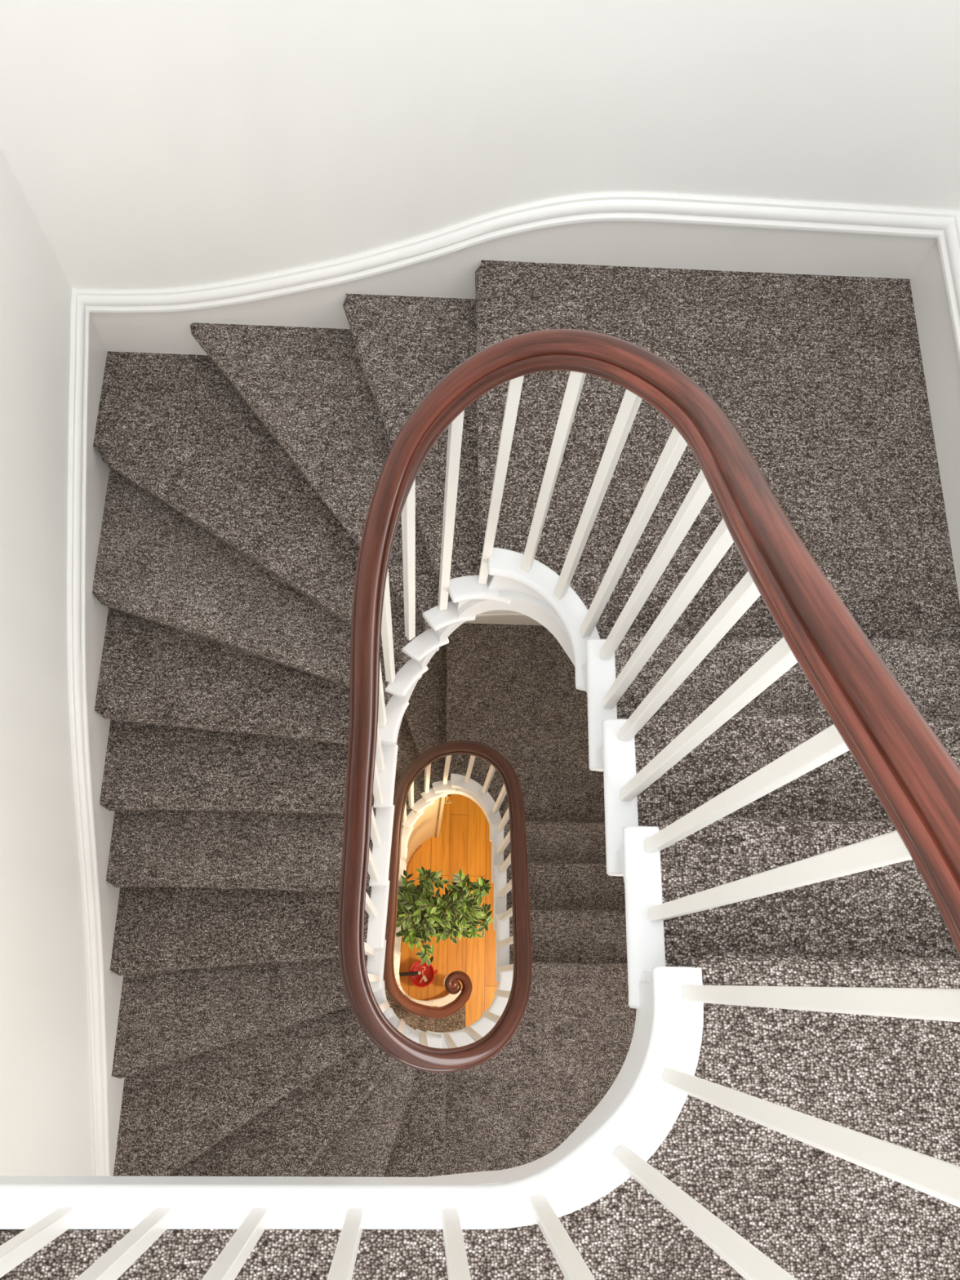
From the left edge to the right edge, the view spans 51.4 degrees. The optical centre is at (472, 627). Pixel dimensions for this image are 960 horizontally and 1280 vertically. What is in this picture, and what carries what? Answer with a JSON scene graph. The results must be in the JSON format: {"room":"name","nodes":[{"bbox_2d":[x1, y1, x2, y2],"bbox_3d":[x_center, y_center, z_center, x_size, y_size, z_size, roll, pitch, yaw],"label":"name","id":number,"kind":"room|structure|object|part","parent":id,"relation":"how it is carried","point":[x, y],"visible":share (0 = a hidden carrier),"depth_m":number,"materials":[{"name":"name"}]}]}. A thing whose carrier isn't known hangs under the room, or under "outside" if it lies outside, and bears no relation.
{"room":"stairwell","nodes":[
{"label":"stairwell","id":0,"kind":"room"},
{"bbox_2d":[0,147,93,1176],"bbox_3d":[-1.298,0.640,2.747,0.120,10.475,3.303,2,71,-3],"label":"wall","id":1,"kind":"structure","parent":0,"point":[46,1105],"depth_m":2.80,"materials":[{"name":"white paint"}]},
{"bbox_2d":[67,288,124,1176],"bbox_3d":[-1.261,0.854,3.529,0.036,2.221,3.203,2,71,-3],"label":"baseboard","id":2,"kind":"structure","parent":1,"relation":"attached to","point":[88,474],"depth_m":3.20,"materials":[{"name":"paint"}]},
{"bbox_2d":[399,794,497,1026],"bbox_3d":[-0.271,2.329,7.794,2.632,0.050,3.381,2,71,-3],"label":"floor","id":3,"kind":"structure","parent":0,"point":[464,842],"depth_m":7.86,"materials":[{"name":"brown wood"}]},
{"bbox_2d":[399,960,437,987],"bbox_3d":[-0.412,2.609,7.560,0.252,0.198,0.192,28,72,6],"label":"fire extinguisher","id":4,"kind":"object","parent":3,"relation":"on","point":[420,975],"visible":0.95,"depth_m":7.53,"materials":[{"name":"red metal"}]},
{"bbox_3d":[-0.481,2.596,7.477,0.144,0.038,0.028,-2,71,-4],"label":"handle","id":5,"kind":"part","parent":4,"relation":"part of","materials":[{"name":"black plastic"}]},
{"bbox_3d":[-0.387,2.622,7.555,0.158,0.022,0.158,2,71,-3],"label":"lid","id":6,"kind":"part","parent":4,"relation":"part of","materials":[{"name":"red plastic"}]},
{"bbox_2d":[382,644,465,1032],"bbox_3d":[-0.683,1.892,6.526,1.472,2.611,3.181,2,71,-3],"label":"flight","id":7,"kind":"object","parent":3,"relation":"on","point":[423,726],"visible":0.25,"depth_m":5.88,"materials":[{"name":"carpet"}]},
{"bbox_2d":[0,328,959,1279],"bbox_3d":[-0.525,1.040,4.126,1.526,7.340,1.396,2,71,-3],"label":"balustrade","id":8,"kind":"object","parent":7,"relation":"on","point":[910,771],"visible":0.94,"depth_m":1.42,"materials":[{"name":"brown wood"}]},
{"bbox_3d":[-0.499,0.883,3.652,1.528,6.340,1.403,2,71,-3],"label":"handrail","id":9,"kind":"part","parent":8,"relation":"part of","materials":[{"name":"brown wood"}]},
{"bbox_2d":[399,796,461,1006],"bbox_3d":[-0.275,1.870,6.644,0.518,2.420,1.312,2,71,-3],"label":"curved panel","id":10,"kind":"object","parent":3,"relation":"on","point":[428,825],"visible":0.28,"depth_m":7.07,"materials":[{"name":"paint"}]},
{"bbox_3d":[-0.221,1.274,6.849,0.020,2.420,0.050,2,71,-3],"label":"edge post","id":11,"kind":"part","parent":10,"relation":"part of","materials":[{"name":"paint"}]},
{"bbox_2d":[442,794,451,813],"bbox_3d":[-0.169,1.141,6.458,0.060,0.700,0.035,2,71,-3],"label":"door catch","id":12,"kind":"structure","parent":10,"relation":"attached to","point":[447,801],"depth_m":6.30,"materials":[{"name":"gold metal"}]},
{"bbox_3d":[-0.164,1.117,6.371,0.058,0.017,0.017,2,71,-3],"label":"lever","id":13,"kind":"part","parent":12,"relation":"part of","materials":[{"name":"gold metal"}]},
{"bbox_2d":[395,866,493,965],"bbox_3d":[-0.238,2.042,6.947,0.659,1.740,0.601,2,71,-3],"label":"plant","id":14,"kind":"object","parent":3,"relation":"on","point":[421,915],"visible":0.99,"depth_m":6.28,"materials":[{"name":"plant"}]},
{"bbox_2d":[0,0,959,289],"bbox_3d":[0.019,-0.944,3.356,2.716,10.475,0.120,2,71,-3],"label":"wall","id":15,"kind":"structure","parent":0,"point":[151,144],"depth_m":2.36,"materials":[{"name":"white paint"}]},
{"bbox_2d":[464,609,542,625],"bbox_3d":[-0.128,0.043,6.021,2.476,0.994,0.036,2,71,-3],"label":"baseboard","id":16,"kind":"structure","parent":15,"relation":"attached to","point":[495,616],"depth_m":5.72,"materials":[{"name":"paint"}]},
{"bbox_2d":[71,191,959,355],"bbox_3d":[0.033,-0.968,3.042,2.476,0.994,0.036,2,71,-3],"label":"baseboard","id":17,"kind":"structure","parent":15,"relation":"attached to","point":[664,230],"depth_m":2.79,"materials":[{"name":"paint"}]},
{"bbox_2d":[0,951,959,1279],"bbox_3d":[0.046,1.157,1.440,2.432,0.202,1.316,2,71,-3],"label":"landing","id":18,"kind":"object","parent":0,"point":[817,1214],"visible":0.94,"depth_m":1.46,"materials":[{"name":"carpet"}]},
{"bbox_3d":[-0.378,0.799,1.451,1.558,0.036,0.307,-10,72,-6],"label":"edge trim","id":19,"kind":"part","parent":18,"relation":"part of","materials":[{"name":"white paint"}]},
{"bbox_2d":[446,622,604,841],"bbox_3d":[0.461,0.604,5.697,1.254,0.449,1.248,2,71,-3],"label":"half landing","id":20,"kind":"object","parent":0,"point":[511,690],"visible":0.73,"depth_m":5.63,"materials":[{"name":"carpet"}]},
{"bbox_3d":[0.042,0.974,5.486,0.149,0.036,0.465,-34,76,-13],"label":"edge trim","id":21,"kind":"part","parent":20,"relation":"part of","materials":[{"name":"white paint"}]},
{"bbox_2d":[491,821,626,982],"bbox_3d":[0.599,1.366,5.033,0.995,0.719,0.811,2,71,-3],"label":"flight","id":22,"kind":"object","parent":20,"relation":"on","point":[577,910],"visible":0.59,"depth_m":5.00,"materials":[{"name":"carpet"}]},
{"bbox_2d":[426,961,636,1174],"bbox_3d":[0.437,2.158,4.368,1.333,0.337,1.316,2,71,-3],"label":"landing","id":23,"kind":"object","parent":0,"point":[572,1039],"visible":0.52,"depth_m":4.41,"materials":[{"name":"carpet"}]},
{"bbox_2d":[92,293,510,1177],"bbox_3d":[-0.598,0.851,3.461,1.309,2.436,3.181,2,71,-3],"label":"flight","id":24,"kind":"object","parent":23,"relation":"on","point":[243,476],"visible":0.77,"depth_m":3.30,"materials":[{"name":"carpet"}]},
{"bbox_3d":[0.014,1.744,4.483,0.533,0.036,0.186,-38,77,-14],"label":"edge trim","id":25,"kind":"part","parent":23,"relation":"part of","materials":[{"name":"white paint"}]},
{"bbox_2d":[475,260,959,691],"bbox_3d":[0.622,-0.408,2.718,1.254,0.449,1.248,2,71,-3],"label":"half landing","id":26,"kind":"object","parent":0,"point":[821,378],"visible":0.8,"depth_m":2.67,"materials":[{"name":"carpet"}]},
{"bbox_3d":[0.203,-0.038,2.507,0.149,0.036,0.465,-34,76,-13],"label":"edge trim","id":27,"kind":"part","parent":26,"relation":"part of","materials":[{"name":"white paint"}]},
{"bbox_2d":[582,632,959,1008],"bbox_3d":[0.760,0.354,2.054,0.995,0.719,0.811,2,71,-3],"label":"flight","id":28,"kind":"object","parent":26,"relation":"on","point":[888,910],"visible":0.7,"depth_m":1.99,"materials":[{"name":"carpet"}]},
{"bbox_3d":[1.294,0.712,2.863,0.120,10.475,3.303,2,71,-3],"label":"wall","id":29,"kind":"structure","parent":0,"visible":0},
{"bbox_2d":[909,213,959,601],"bbox_3d":[1.266,0.356,1.971,0.036,1.084,3.203,2,71,-3],"label":"baseboard","id":30,"kind":"structure","parent":29,"relation":"attached to","point":[935,284],"depth_m":2.66,"materials":[{"name":"paint"}]}
]}

